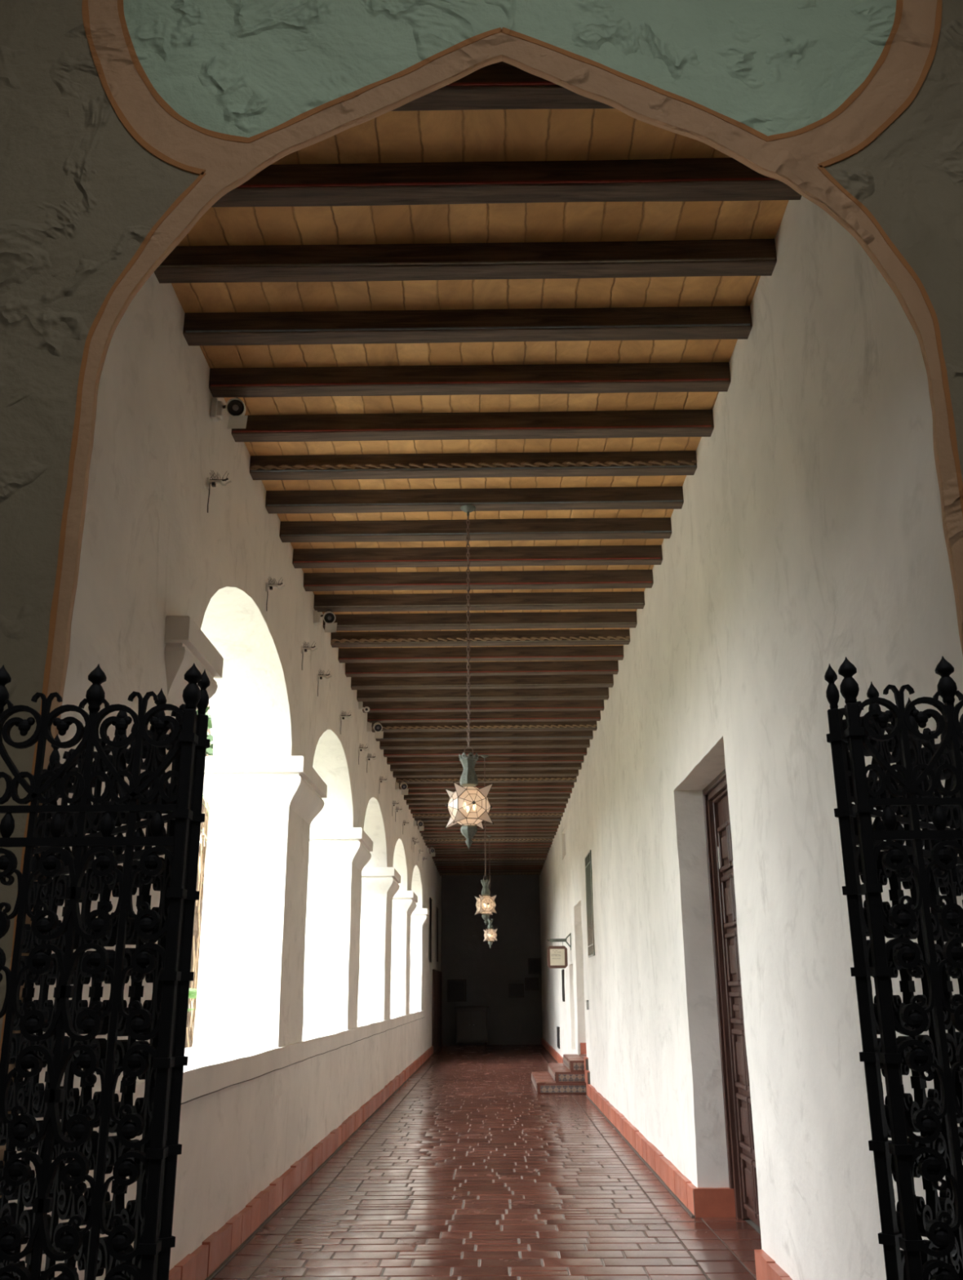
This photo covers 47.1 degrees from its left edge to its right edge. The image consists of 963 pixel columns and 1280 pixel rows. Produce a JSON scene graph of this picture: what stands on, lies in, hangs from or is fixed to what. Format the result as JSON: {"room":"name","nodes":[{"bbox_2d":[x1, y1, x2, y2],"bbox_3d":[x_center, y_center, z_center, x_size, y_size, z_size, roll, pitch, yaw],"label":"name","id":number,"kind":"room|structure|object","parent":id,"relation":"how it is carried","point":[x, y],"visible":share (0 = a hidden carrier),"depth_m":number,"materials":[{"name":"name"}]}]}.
{"room":"arcaded corridor","nodes":[
{"label":"arcaded corridor","id":0,"kind":"room"},
{"bbox_2d":[8,271,441,1279],"bbox_3d":[-1.792,4.918,19.247,0.722,5.469,32.997,-1,-18,1],"label":"wall","id":1,"kind":"structure","parent":0,"point":[290,945],"depth_m":8.71,"materials":[{"name":"white paint"}]},
{"bbox_2d":[164,615,224,711],"bbox_3d":[-1.977,0.180,6.074,0.925,0.411,0.752,-1,-18,1],"label":"trim","id":2,"kind":"structure","parent":1,"relation":"attached to","point":[187,645],"depth_m":5.82,"materials":[{"name":"white paint"}]},
{"bbox_2d":[207,470,231,512],"bbox_3d":[-1.581,-0.891,6.635,0.152,0.271,0.069,-1,-18,1],"label":"bracket","id":3,"kind":"object","parent":1,"relation":"attached to","point":[213,482],"visible":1,"depth_m":6.64,"materials":[{"name":"metal"}]},
{"bbox_2d":[210,397,248,428],"bbox_3d":[-1.536,-1.373,6.741,0.230,0.259,0.185,-1,-18,1],"label":"spotlight","id":4,"kind":"object","parent":1,"relation":"attached to","point":[235,407],"visible":1,"depth_m":6.70,"materials":[{"name":"white paint"}]},
{"bbox_2d":[203,755,327,825],"bbox_3d":[-1.931,1.362,9.786,0.920,0.412,1.343,-1,-18,1],"label":"trim","id":5,"kind":"structure","parent":1,"relation":"attached to","point":[283,780],"depth_m":9.19,"materials":[{"name":"white paint"}]},
{"bbox_2d":[266,576,285,611],"bbox_3d":[-1.560,-0.348,8.340,0.152,0.271,0.069,-1,-18,1],"label":"bracket","id":6,"kind":"object","parent":1,"relation":"attached to","point":[269,585],"visible":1,"depth_m":8.35,"materials":[{"name":"metal"}]},
{"bbox_2d":[168,1038,442,1279],"bbox_3d":[-1.432,7.423,18.445,0.073,0.203,32.980,-1,-18,1],"label":"baseboard","id":7,"kind":"structure","parent":1,"relation":"attached to","point":[220,1246],"depth_m":8.18,"materials":[{"name":"tile"}]},
{"bbox_2d":[313,608,337,632],"bbox_3d":[-1.489,-0.174,10.535,0.230,0.259,0.185,-1,-18,1],"label":"spotlight","id":8,"kind":"object","parent":1,"relation":"attached to","point":[329,617],"visible":1,"depth_m":10.49,"materials":[{"name":"metal"}]},
{"bbox_2d":[308,827,373,871],"bbox_3d":[-1.882,2.632,13.769,0.925,0.410,1.265,-1,-18,1],"label":"trim","id":9,"kind":"structure","parent":1,"relation":"attached to","point":[354,846],"depth_m":13.21,"materials":[{"name":"white paint"}]},
{"bbox_2d":[366,720,383,738],"bbox_3d":[-1.435,1.217,14.899,0.230,0.259,0.185,-1,-18,1],"label":"spotlight","id":10,"kind":"object","parent":1,"relation":"attached to","point":[377,726],"visible":1,"depth_m":14.85,"materials":[{"name":"metal"}]},
{"bbox_2d":[361,866,400,898],"bbox_3d":[-1.829,3.980,17.994,0.922,0.410,1.314,-1,-18,1],"label":"trim","id":11,"kind":"structure","parent":1,"relation":"attached to","point":[375,880],"depth_m":17.41,"materials":[{"name":"white paint"}]},
{"bbox_2d":[395,781,408,795],"bbox_3d":[-1.383,2.572,19.148,0.230,0.259,0.185,-1,-18,1],"label":"spotlight","id":12,"kind":"object","parent":1,"relation":"attached to","point":[403,785],"visible":1,"depth_m":19.10,"materials":[{"name":"metal"}]},
{"bbox_2d":[392,890,417,915],"bbox_3d":[-1.780,5.264,22.023,0.925,0.410,1.273,-1,-18,1],"label":"trim","id":13,"kind":"structure","parent":1,"relation":"attached to","point":[403,901],"depth_m":21.46,"materials":[{"name":"white paint"}]},
{"bbox_2d":[410,908,429,927],"bbox_3d":[-1.728,6.628,26.299,0.925,0.409,0.753,-1,-18,1],"label":"trim","id":14,"kind":"structure","parent":1,"relation":"attached to","point":[419,917],"depth_m":25.98,"materials":[{"name":"white paint"}]},
{"bbox_2d":[431,968,438,1053],"bbox_3d":[-1.297,10.295,30.690,0.060,2.150,2.100,-1,-18,1],"label":"door","id":15,"kind":"structure","parent":1,"relation":"in","point":[435,973],"depth_m":30.17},
{"bbox_2d":[437,970,442,1048],"bbox_3d":[-1.269,11.024,32.977,0.060,2.150,2.300,-1,-18,1],"label":"door","id":16,"kind":"structure","parent":1,"relation":"in","point":[440,973],"depth_m":32.76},
{"bbox_2d":[171,108,789,662],"bbox_3d":[0.089,2.503,19.995,3.200,0.100,32.980,-1,-18,1],"label":"ceiling","id":17,"kind":"structure","parent":0,"point":[567,134],"depth_m":6.06,"materials":[{"name":"wood"}]},
{"bbox_2d":[155,239,777,283],"bbox_3d":[-0.086,-1.946,5.670,3.360,0.145,0.139,-1,-18,1],"label":"ceiling beam","id":18,"kind":"structure","parent":17,"relation":"attached to","point":[726,257],"depth_m":5.62,"materials":[{"name":"wood"}]},
{"bbox_2d":[182,306,752,346],"bbox_3d":[-0.079,-1.771,6.219,3.360,0.146,0.138,-1,-18,1],"label":"ceiling beam","id":19,"kind":"structure","parent":17,"relation":"attached to","point":[705,322],"depth_m":6.17,"materials":[{"name":"wood"}]},
{"bbox_2d":[209,362,731,397],"bbox_3d":[-0.073,-1.596,6.769,3.360,0.144,0.138,-1,-18,1],"label":"ceiling beam","id":20,"kind":"structure","parent":17,"relation":"attached to","point":[597,378],"depth_m":6.71,"materials":[{"name":"wood"}]},
{"bbox_2d":[231,409,713,442],"bbox_3d":[-0.066,-1.420,7.318,3.360,0.146,0.138,-1,-18,1],"label":"ceiling beam","id":21,"kind":"structure","parent":17,"relation":"attached to","point":[653,423],"depth_m":7.26,"materials":[{"name":"wood"}]},
{"bbox_2d":[248,450,697,479],"bbox_3d":[-0.059,-1.247,7.862,3.360,0.145,0.150,-1,-18,1],"label":"ceiling beam","id":22,"kind":"structure","parent":17,"relation":"attached to","point":[664,463],"depth_m":7.81,"materials":[{"name":"wood"}]},
{"bbox_2d":[266,486,684,513],"bbox_3d":[-0.052,-1.070,8.417,3.360,0.146,0.139,-1,-18,1],"label":"ceiling beam","id":23,"kind":"structure","parent":17,"relation":"attached to","point":[319,501],"depth_m":8.36,"materials":[{"name":"wood"}]},
{"bbox_2d":[444,504,493,849],"bbox_3d":[-0.094,0.221,7.992,0.330,2.567,0.330,4,-18,-13],"label":"star lantern","id":24,"kind":"object","parent":23,"relation":"hanging from","point":[468,806],"visible":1,"depth_m":7.64,"materials":[{"name":"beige glass"}]},
{"bbox_2d":[280,517,671,542],"bbox_3d":[-0.045,-0.894,8.967,3.360,0.147,0.141,-1,-18,1],"label":"ceiling beam","id":25,"kind":"structure","parent":17,"relation":"attached to","point":[526,529],"depth_m":8.91,"materials":[{"name":"wood"}]},
{"bbox_2d":[292,545,662,568],"bbox_3d":[-0.039,-0.720,9.515,3.360,0.145,0.138,-1,-18,1],"label":"ceiling beam","id":26,"kind":"structure","parent":17,"relation":"attached to","point":[438,557],"depth_m":9.46,"materials":[{"name":"wood"}]},
{"bbox_2d":[303,569,653,591],"bbox_3d":[-0.032,-0.544,10.064,3.360,0.146,0.138,-1,-18,1],"label":"ceiling beam","id":27,"kind":"structure","parent":17,"relation":"attached to","point":[582,579],"depth_m":10.01,"materials":[{"name":"wood"}]},
{"bbox_2d":[313,591,644,612],"bbox_3d":[-0.025,-0.370,10.614,3.360,0.145,0.139,-1,-18,1],"label":"ceiling beam","id":28,"kind":"structure","parent":17,"relation":"attached to","point":[574,600],"depth_m":10.56,"materials":[{"name":"wood"}]},
{"bbox_2d":[322,611,637,631],"bbox_3d":[-0.018,-0.193,11.162,3.360,0.148,0.137,-1,-18,1],"label":"ceiling beam","id":29,"kind":"structure","parent":17,"relation":"attached to","point":[499,620],"depth_m":11.11,"materials":[{"name":"wood"}]},
{"bbox_2d":[330,629,631,647],"bbox_3d":[-0.012,-0.021,11.708,3.360,0.145,0.151,-1,-18,1],"label":"ceiling beam","id":30,"kind":"structure","parent":17,"relation":"attached to","point":[572,637],"depth_m":11.65,"materials":[{"name":"wood"}]},
{"bbox_2d":[337,645,624,662],"bbox_3d":[-0.005,0.155,12.263,3.360,0.144,0.140,-1,-18,1],"label":"ceiling beam","id":31,"kind":"structure","parent":17,"relation":"attached to","point":[568,652],"depth_m":12.20,"materials":[{"name":"wood"}]},
{"bbox_2d":[345,660,618,676],"bbox_3d":[0.002,0.331,12.811,3.360,0.146,0.138,-1,-18,1],"label":"ceiling beam","id":32,"kind":"structure","parent":17,"relation":"attached to","point":[585,667],"depth_m":12.75,"materials":[{"name":"wood"}]},
{"bbox_2d":[351,674,613,689],"bbox_3d":[0.009,0.507,13.361,3.360,0.147,0.139,-1,-18,1],"label":"ceiling beam","id":33,"kind":"structure","parent":17,"relation":"attached to","point":[578,681],"depth_m":13.30,"materials":[{"name":"wood"}]},
{"bbox_2d":[356,687,608,702],"bbox_3d":[0.015,0.682,13.910,3.360,0.147,0.138,-1,-18,1],"label":"ceiling beam","id":34,"kind":"structure","parent":17,"relation":"attached to","point":[588,693],"depth_m":13.85,"materials":[{"name":"wood"}]},
{"bbox_2d":[362,699,604,712],"bbox_3d":[0.022,0.856,14.460,3.360,0.145,0.139,-1,-18,1],"label":"ceiling beam","id":35,"kind":"structure","parent":17,"relation":"attached to","point":[589,704],"depth_m":14.40,"materials":[{"name":"wood"}]},
{"bbox_2d":[366,711,600,723],"bbox_3d":[0.029,1.032,15.009,3.360,0.146,0.139,-1,-18,1],"label":"ceiling beam","id":36,"kind":"structure","parent":17,"relation":"attached to","point":[514,716],"depth_m":14.95,"materials":[{"name":"wood"}]},
{"bbox_2d":[371,720,596,732],"bbox_3d":[0.036,1.206,15.552,3.360,0.148,0.150,-1,-18,1],"label":"ceiling beam","id":37,"kind":"structure","parent":17,"relation":"attached to","point":[572,725],"depth_m":15.49,"materials":[{"name":"wood"}]},
{"bbox_2d":[376,730,592,741],"bbox_3d":[0.042,1.382,16.108,3.360,0.144,0.140,-1,-18,1],"label":"ceiling beam","id":38,"kind":"structure","parent":17,"relation":"attached to","point":[561,735],"depth_m":16.04,"materials":[{"name":"wood"}]},
{"bbox_2d":[379,739,590,749],"bbox_3d":[0.049,1.556,16.655,3.360,0.145,0.136,-1,-18,1],"label":"ceiling beam","id":39,"kind":"structure","parent":17,"relation":"attached to","point":[523,744],"depth_m":16.59,"materials":[{"name":"wood"}]},
{"bbox_2d":[383,747,586,757],"bbox_3d":[0.056,1.732,17.206,3.360,0.145,0.137,-1,-18,1],"label":"ceiling beam","id":40,"kind":"structure","parent":17,"relation":"attached to","point":[533,751],"depth_m":17.14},
{"bbox_2d":[474,755,497,924],"bbox_3d":[0.056,3.019,16.776,0.330,2.562,0.330,4,-18,-13],"label":"star lantern","id":41,"kind":"object","parent":40,"relation":"hanging from","point":[486,904],"visible":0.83,"depth_m":16.42,"materials":[{"name":"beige glass"}]},
{"bbox_2d":[386,755,584,764],"bbox_3d":[0.063,1.907,17.755,3.360,0.146,0.138,-1,-18,1],"label":"ceiling beam","id":42,"kind":"structure","parent":17,"relation":"attached to","point":[490,759],"depth_m":17.69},
{"bbox_2d":[390,762,581,771],"bbox_3d":[0.070,2.084,18.305,3.360,0.148,0.141,-1,-18,1],"label":"ceiling beam","id":43,"kind":"structure","parent":17,"relation":"attached to","point":[575,766],"depth_m":18.24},
{"bbox_2d":[393,769,578,777],"bbox_3d":[0.076,2.257,18.855,3.360,0.145,0.141,-1,-18,1],"label":"ceiling beam","id":44,"kind":"structure","parent":17,"relation":"attached to","point":[522,772],"depth_m":18.79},
{"bbox_2d":[396,776,576,783],"bbox_3d":[0.083,2.430,19.398,3.360,0.144,0.149,-1,-18,1],"label":"ceiling beam","id":45,"kind":"structure","parent":17,"relation":"attached to","point":[497,779],"depth_m":19.33,"materials":[{"name":"wood"}]},
{"bbox_2d":[399,782,573,789],"bbox_3d":[0.090,2.608,19.953,3.360,0.145,0.138,-1,-18,1],"label":"ceiling beam","id":46,"kind":"structure","parent":17,"relation":"attached to","point":[545,784],"depth_m":19.89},
{"bbox_2d":[404,793,569,799],"bbox_3d":[0.103,2.958,21.051,3.360,0.145,0.138,-1,-18,1],"label":"ceiling beam","id":47,"kind":"structure","parent":17,"relation":"attached to","point":[415,797],"depth_m":20.98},
{"bbox_2d":[405,798,568,804],"bbox_3d":[0.110,3.134,21.601,3.360,0.146,0.139,-1,-18,1],"label":"ceiling beam","id":48,"kind":"structure","parent":17,"relation":"attached to","point":[540,801],"depth_m":21.53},
{"bbox_2d":[410,808,564,813],"bbox_3d":[0.124,3.484,22.700,3.360,0.145,0.140,-1,-18,1],"label":"ceiling beam","id":49,"kind":"structure","parent":17,"relation":"attached to","point":[526,810],"depth_m":22.63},
{"bbox_2d":[408,803,566,809],"bbox_3d":[0.117,3.308,22.150,3.360,0.145,0.139,-1,-18,1],"label":"ceiling beam","id":50,"kind":"structure","parent":17,"relation":"attached to","point":[562,805],"depth_m":22.08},
{"bbox_2d":[412,813,563,817],"bbox_3d":[0.130,3.658,23.243,3.360,0.147,0.150,-1,-18,1],"label":"ceiling beam","id":51,"kind":"structure","parent":17,"relation":"attached to","point":[491,815],"depth_m":23.17,"materials":[{"name":"wood"}]},
{"bbox_2d":[417,824,558,829],"bbox_3d":[0.151,4.184,24.896,3.360,0.146,0.138,-1,-18,1],"label":"ceiling beam","id":52,"kind":"structure","parent":17,"relation":"attached to","point":[556,826],"depth_m":24.83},
{"bbox_2d":[414,817,561,822],"bbox_3d":[0.137,3.835,23.797,3.360,0.148,0.138,-1,-18,1],"label":"ceiling beam","id":53,"kind":"structure","parent":17,"relation":"attached to","point":[500,819],"depth_m":23.73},
{"bbox_2d":[416,821,559,826],"bbox_3d":[0.144,4.010,24.347,3.360,0.147,0.138,-1,-18,1],"label":"ceiling beam","id":54,"kind":"structure","parent":17,"relation":"attached to","point":[495,823],"depth_m":24.27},
{"bbox_2d":[419,828,557,833],"bbox_3d":[0.158,4.360,25.447,3.360,0.146,0.141,-1,-18,1],"label":"ceiling beam","id":55,"kind":"structure","parent":17,"relation":"attached to","point":[515,830],"depth_m":25.38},
{"bbox_2d":[421,831,555,836],"bbox_3d":[0.164,4.534,25.995,3.360,0.144,0.139,-1,-18,1],"label":"ceiling beam","id":56,"kind":"structure","parent":17,"relation":"attached to","point":[526,833],"depth_m":25.93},
{"bbox_2d":[483,835,497,947],"bbox_3d":[0.195,5.814,25.540,0.330,2.560,0.330,4,-18,-13],"label":"star lantern","id":57,"kind":"object","parent":56,"relation":"hanging from","point":[490,935],"visible":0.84,"depth_m":25.19,"materials":[{"name":"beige glass"}]},
{"bbox_2d":[422,835,554,839],"bbox_3d":[0.171,4.709,26.544,3.360,0.145,0.138,-1,-18,1],"label":"ceiling beam","id":58,"kind":"structure","parent":17,"relation":"attached to","point":[433,837],"depth_m":26.48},
{"bbox_2d":[425,841,551,845],"bbox_3d":[0.184,5.060,27.643,3.360,0.146,0.139,-1,-18,1],"label":"ceiling beam","id":59,"kind":"structure","parent":17,"relation":"attached to","point":[507,842],"depth_m":27.57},
{"bbox_2d":[424,838,553,842],"bbox_3d":[0.178,4.883,27.088,3.360,0.146,0.150,-1,-18,1],"label":"ceiling beam","id":60,"kind":"structure","parent":17,"relation":"attached to","point":[540,839],"depth_m":27.02,"materials":[{"name":"wood"}]},
{"bbox_2d":[426,844,551,848],"bbox_3d":[0.191,5.235,28.193,3.360,0.146,0.141,-1,-18,1],"label":"ceiling beam","id":61,"kind":"structure","parent":17,"relation":"attached to","point":[472,846],"depth_m":28.12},
{"bbox_2d":[429,850,549,853],"bbox_3d":[0.205,5.585,29.291,3.360,0.146,0.138,-1,-18,1],"label":"ceiling beam","id":62,"kind":"structure","parent":17,"relation":"attached to","point":[468,851],"depth_m":29.22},
{"bbox_2d":[431,855,546,858],"bbox_3d":[0.218,5.937,30.389,3.360,0.148,0.139,-1,-18,1],"label":"ceiling beam","id":63,"kind":"structure","parent":17,"relation":"attached to","point":[508,856],"depth_m":30.31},
{"bbox_2d":[432,857,546,861],"bbox_3d":[0.225,6.109,30.934,3.360,0.146,0.151,-1,-18,1],"label":"ceiling beam","id":64,"kind":"structure","parent":17,"relation":"attached to","point":[503,859],"depth_m":30.86,"materials":[{"name":"wood"}]},
{"bbox_2d":[429,847,550,851],"bbox_3d":[0.198,5.410,28.741,3.360,0.146,0.139,-1,-18,1],"label":"ceiling beam","id":65,"kind":"structure","parent":17,"relation":"attached to","point":[528,848],"depth_m":28.67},
{"bbox_2d":[434,860,545,863],"bbox_3d":[0.232,6.286,31.488,3.360,0.146,0.139,-1,-18,1],"label":"ceiling beam","id":66,"kind":"structure","parent":17,"relation":"attached to","point":[504,861],"depth_m":31.41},
{"bbox_2d":[435,865,543,867],"bbox_3d":[0.245,6.636,32.587,3.360,0.145,0.138,-1,-18,1],"label":"ceiling beam","id":67,"kind":"structure","parent":17,"relation":"attached to","point":[441,866],"depth_m":32.52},
{"bbox_2d":[408,787,572,795],"bbox_3d":[0.097,2.783,20.501,3.360,0.146,0.137,-1,-18,1],"label":"ceiling beam","id":68,"kind":"structure","parent":17,"relation":"attached to","point":[555,790],"depth_m":20.43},
{"bbox_2d":[435,862,544,866],"bbox_3d":[0.239,6.461,32.038,3.360,0.145,0.140,-1,-18,1],"label":"ceiling beam","id":69,"kind":"structure","parent":17,"relation":"attached to","point":[479,864],"depth_m":31.96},
{"bbox_2d":[437,866,542,870],"bbox_3d":[0.252,6.812,33.136,3.360,0.146,0.139,-1,-18,1],"label":"ceiling beam","id":70,"kind":"structure","parent":17,"relation":"attached to","point":[503,868],"depth_m":33.07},
{"bbox_2d":[438,869,542,871],"bbox_3d":[0.259,6.986,33.685,3.360,0.145,0.138,-1,-18,1],"label":"ceiling beam","id":71,"kind":"structure","parent":17,"relation":"attached to","point":[457,870],"depth_m":33.62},
{"bbox_2d":[439,871,541,873],"bbox_3d":[0.266,7.162,34.234,3.360,0.146,0.138,-1,-18,1],"label":"ceiling beam","id":72,"kind":"structure","parent":17,"relation":"attached to","point":[509,872],"depth_m":34.16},
{"bbox_2d":[440,873,540,875],"bbox_3d":[0.272,7.334,34.778,3.360,0.143,0.148,-1,-18,1],"label":"ceiling beam","id":73,"kind":"structure","parent":17,"relation":"attached to","point":[441,874],"depth_m":34.71,"materials":[{"name":"wood"}]},
{"bbox_2d":[435,853,547,856],"bbox_3d":[0.212,5.761,29.840,3.360,0.146,0.140,-1,-18,1],"label":"ceiling beam","id":74,"kind":"structure","parent":17,"relation":"attached to","point":[487,854],"depth_m":29.77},
{"bbox_2d":[391,61,614,111],"bbox_3d":[-0.100,-2.295,4.571,3.360,0.148,0.138,-1,-18,1],"label":"ceiling beam","id":75,"kind":"structure","parent":17,"relation":"attached to","point":[501,85],"depth_m":4.53,"materials":[{"name":"wood"}]},
{"bbox_2d":[211,157,802,207],"bbox_3d":[-0.093,-2.121,5.122,3.360,0.145,0.140,-1,-18,1],"label":"ceiling beam","id":76,"kind":"structure","parent":17,"relation":"attached to","point":[717,179],"depth_m":5.07,"materials":[{"name":"wood"}]},
{"bbox_2d":[0,0,962,1042],"bbox_3d":[0.028,-0.549,3.544,5.000,6.300,0.220,-1,-18,1],"label":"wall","id":77,"kind":"structure","parent":0,"point":[80,196],"depth_m":3.70,"materials":[{"name":"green paint"}]},
{"bbox_2d":[0,669,210,1279],"bbox_3d":[-0.940,1.236,2.509,0.034,2.222,0.994,15,-23,-39],"label":"gate leaf","id":78,"kind":"object","parent":77,"relation":"attached to","point":[66,1204],"visible":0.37,"depth_m":2.53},
{"bbox_2d":[81,0,205,175],"bbox_3d":[-1.204,-2.148,3.952,0.516,1.189,0.008,-1,-18,1],"label":"trim","id":79,"kind":"structure","parent":77,"relation":"attached to","point":[86,18],"depth_m":3.85,"materials":[{"name":"paint"}]},
{"bbox_2d":[0,0,502,1197],"bbox_3d":[-0.676,-0.148,3.310,1.525,5.400,0.008,-1,-18,1],"label":"trim","id":80,"kind":"structure","parent":77,"relation":"attached to","point":[225,163],"depth_m":3.80,"materials":[{"name":"beige paint"}]},
{"bbox_2d":[117,0,502,142],"bbox_3d":[-0.633,-2.218,3.967,1.416,1.059,0.008,-1,-18,1],"label":"trim","id":81,"kind":"structure","parent":77,"relation":"attached to","point":[159,100],"depth_m":3.87,"materials":[{"name":"paint"}]},
{"bbox_2d":[123,0,502,137],"bbox_3d":[-0.629,-2.222,3.971,1.402,1.048,0.007,-1,-18,1],"label":"wall panel","id":82,"kind":"object","parent":77,"relation":"attached to","point":[247,68],"depth_m":3.93,"materials":[{"name":"green paint"}]},
{"bbox_2d":[501,0,896,136],"bbox_3d":[0.797,-2.224,3.954,1.451,1.070,0.007,-1,-18,1],"label":"wall panel","id":83,"kind":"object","parent":77,"relation":"attached to","point":[771,67],"depth_m":3.92,"materials":[{"name":"green paint"}]},
{"bbox_2d":[500,0,902,141],"bbox_3d":[0.800,-2.219,3.950,1.468,1.080,0.008,-1,-18,1],"label":"trim","id":84,"kind":"structure","parent":77,"relation":"attached to","point":[899,11],"depth_m":3.86,"materials":[{"name":"paint"}]},
{"bbox_2d":[502,0,962,636],"bbox_3d":[0.883,-0.164,3.295,1.595,5.402,0.008,-1,-18,1],"label":"trim","id":85,"kind":"structure","parent":77,"relation":"attached to","point":[797,158],"depth_m":3.79,"materials":[{"name":"beige paint"}]},
{"bbox_2d":[817,0,942,168],"bbox_3d":[1.408,-2.173,3.927,0.538,1.197,0.008,-1,-18,1],"label":"trim","id":86,"kind":"structure","parent":77,"relation":"attached to","point":[907,103],"depth_m":3.82,"materials":[{"name":"paint"}]},
{"bbox_2d":[817,165,962,517],"bbox_3d":[1.319,0.396,3.110,0.332,4.219,0.008,-1,-18,1],"label":"trim","id":87,"kind":"structure","parent":77,"relation":"attached to","point":[944,370],"depth_m":3.55,"materials":[{"name":"paint"}]},
{"bbox_2d":[824,663,962,1279],"bbox_3d":[1.123,1.215,2.487,0.034,2.222,0.994,-16,-24,41],"label":"gate leaf","id":88,"kind":"object","parent":77,"relation":"attached to","point":[952,886],"visible":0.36,"depth_m":2.40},
{"bbox_2d":[210,1044,761,1279],"bbox_3d":[0.203,6.529,15.183,5.200,0.122,40.100,-1,-18,1],"label":"floor","id":89,"kind":"structure","parent":0,"point":[467,1171],"depth_m":8.41,"materials":[{"name":"tile"}]},
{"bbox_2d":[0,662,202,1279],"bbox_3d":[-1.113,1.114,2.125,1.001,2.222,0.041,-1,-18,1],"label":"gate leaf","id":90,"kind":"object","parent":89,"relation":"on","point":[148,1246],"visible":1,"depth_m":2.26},
{"bbox_2d":[454,1006,488,1045],"bbox_3d":[-0.292,11.856,33.929,1.040,1.130,0.598,-1,-18,1],"label":"base cabinet","id":91,"kind":"object","parent":89,"relation":"on","point":[471,1021],"visible":1,"depth_m":33.69,"materials":[{"name":"brown wood"}]},
{"bbox_2d":[531,1053,586,1093],"bbox_3d":[1.287,7.382,18.897,0.793,0.500,2.780,-1,-18,1],"label":"tiled steps","id":92,"kind":"structure","parent":89,"relation":"on","point":[568,1077],"depth_m":17.59,"materials":[{"name":"tile"}]},
{"bbox_2d":[838,656,962,1279],"bbox_3d":[1.294,1.091,2.103,1.001,2.222,0.041,-1,-18,1],"label":"gate leaf","id":93,"kind":"object","parent":89,"relation":"on","point":[911,1242],"visible":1,"depth_m":2.26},
{"bbox_2d":[440,875,542,1044],"bbox_3d":[0.267,10.049,35.054,4.441,5.659,0.316,-1,-18,1],"label":"wall","id":94,"kind":"structure","parent":0,"point":[487,971],"depth_m":34.93,"materials":[{"name":"paint"}]},
{"bbox_2d":[447,979,466,1001],"bbox_3d":[-0.774,10.986,34.594,0.600,0.660,0.070,-1,-18,1],"label":"framed picture","id":95,"kind":"object","parent":94,"relation":"attached to","point":[456,988],"visible":1,"depth_m":34.59},
{"bbox_2d":[508,983,524,997],"bbox_3d":[1.086,10.982,34.572,0.480,0.410,0.070,-1,-18,1],"label":"picture frame","id":96,"kind":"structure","parent":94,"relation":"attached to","point":[515,990],"depth_m":34.56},
{"bbox_2d":[524,977,538,990],"bbox_3d":[1.569,10.791,34.627,0.430,0.380,0.070,-1,-18,1],"label":"picture frame","id":97,"kind":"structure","parent":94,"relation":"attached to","point":[531,984],"depth_m":34.62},
{"bbox_2d":[528,958,541,973],"bbox_3d":[1.666,10.276,34.790,0.390,0.480,0.070,-1,-18,1],"label":"picture frame","id":98,"kind":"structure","parent":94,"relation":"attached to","point":[534,964],"depth_m":34.78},
{"bbox_2d":[538,195,962,1279],"bbox_3d":[1.864,4.859,19.143,0.384,5.470,33.145,-1,-18,1],"label":"wall","id":99,"kind":"structure","parent":0,"point":[807,535],"depth_m":5.73,"materials":[{"name":"white paint"}]},
{"bbox_2d":[546,933,571,968],"bbox_3d":[1.485,5.930,21.076,0.465,0.650,0.066,-1,-18,1],"label":"hanging sign","id":100,"kind":"object","parent":99,"relation":"attached to","point":[557,956],"visible":1,"depth_m":21.02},
{"bbox_2d":[584,849,595,957],"bbox_3d":[1.650,4.025,16.803,0.028,1.520,1.000,-1,-18,1],"label":"picture","id":101,"kind":"object","parent":99,"relation":"attached to","point":[588,880],"visible":0.99,"depth_m":16.70},
{"bbox_2d":[541,1038,792,1279],"bbox_3d":[1.846,7.157,18.489,0.429,0.696,32.980,-1,-18,1],"label":"baseboard","id":102,"kind":"structure","parent":99,"relation":"attached to","point":[699,1202],"depth_m":8.81,"materials":[{"name":"tile"}]},
{"bbox_2d":[702,766,759,1227],"bbox_3d":[1.845,2.375,7.470,0.135,3.090,2.000,-1,-18,1],"label":"door","id":103,"kind":"structure","parent":99,"relation":"in","point":[740,1147],"depth_m":8.17,"materials":[{"name":"wood"}]},
{"label":"outside","id":104,"kind":"structure","parent":0,"visible":0},
{"bbox_3d":[-30.986,7.258,16.437,57.590,0.250,85.000,-1,-18,1],"label":"ground","id":105,"kind":"structure","parent":104,"visible":0},
{"bbox_2d":[188,827,204,1038],"bbox_3d":[-8.844,8.236,31.072,13.580,6.600,9.200,-1,-18,1],"label":"wall","id":106,"kind":"structure","parent":105,"relation":"on","point":[203,828],"depth_m":26.44,"materials":[{"name":"paint"}]},
{"bbox_2d":[15,1009,424,1159],"bbox_3d":[-1.849,5.138,14.507,0.744,0.163,24.090,-1,-18,1],"label":"trim","id":107,"kind":"structure","parent":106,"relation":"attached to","point":[203,1080],"depth_m":7.77,"materials":[{"name":"white paint"}]},
{"bbox_2d":[185,703,213,1048],"bbox_3d":[-4.289,2.351,16.564,6.039,9.931,5.803,-9,-20,26],"label":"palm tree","id":108,"kind":"object","parent":105,"relation":"on","point":[205,810],"visible":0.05,"depth_m":15.91,"materials":[{"name":"green plant"}]},
{"bbox_2d":[205,706,213,755],"bbox_3d":[-5.731,2.666,13.229,4.746,6.273,5.288,-1,-18,1],"label":"tree","id":109,"kind":"object","parent":105,"relation":"on","point":[209,751],"visible":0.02,"depth_m":14.19,"materials":[{"name":"green plant"}]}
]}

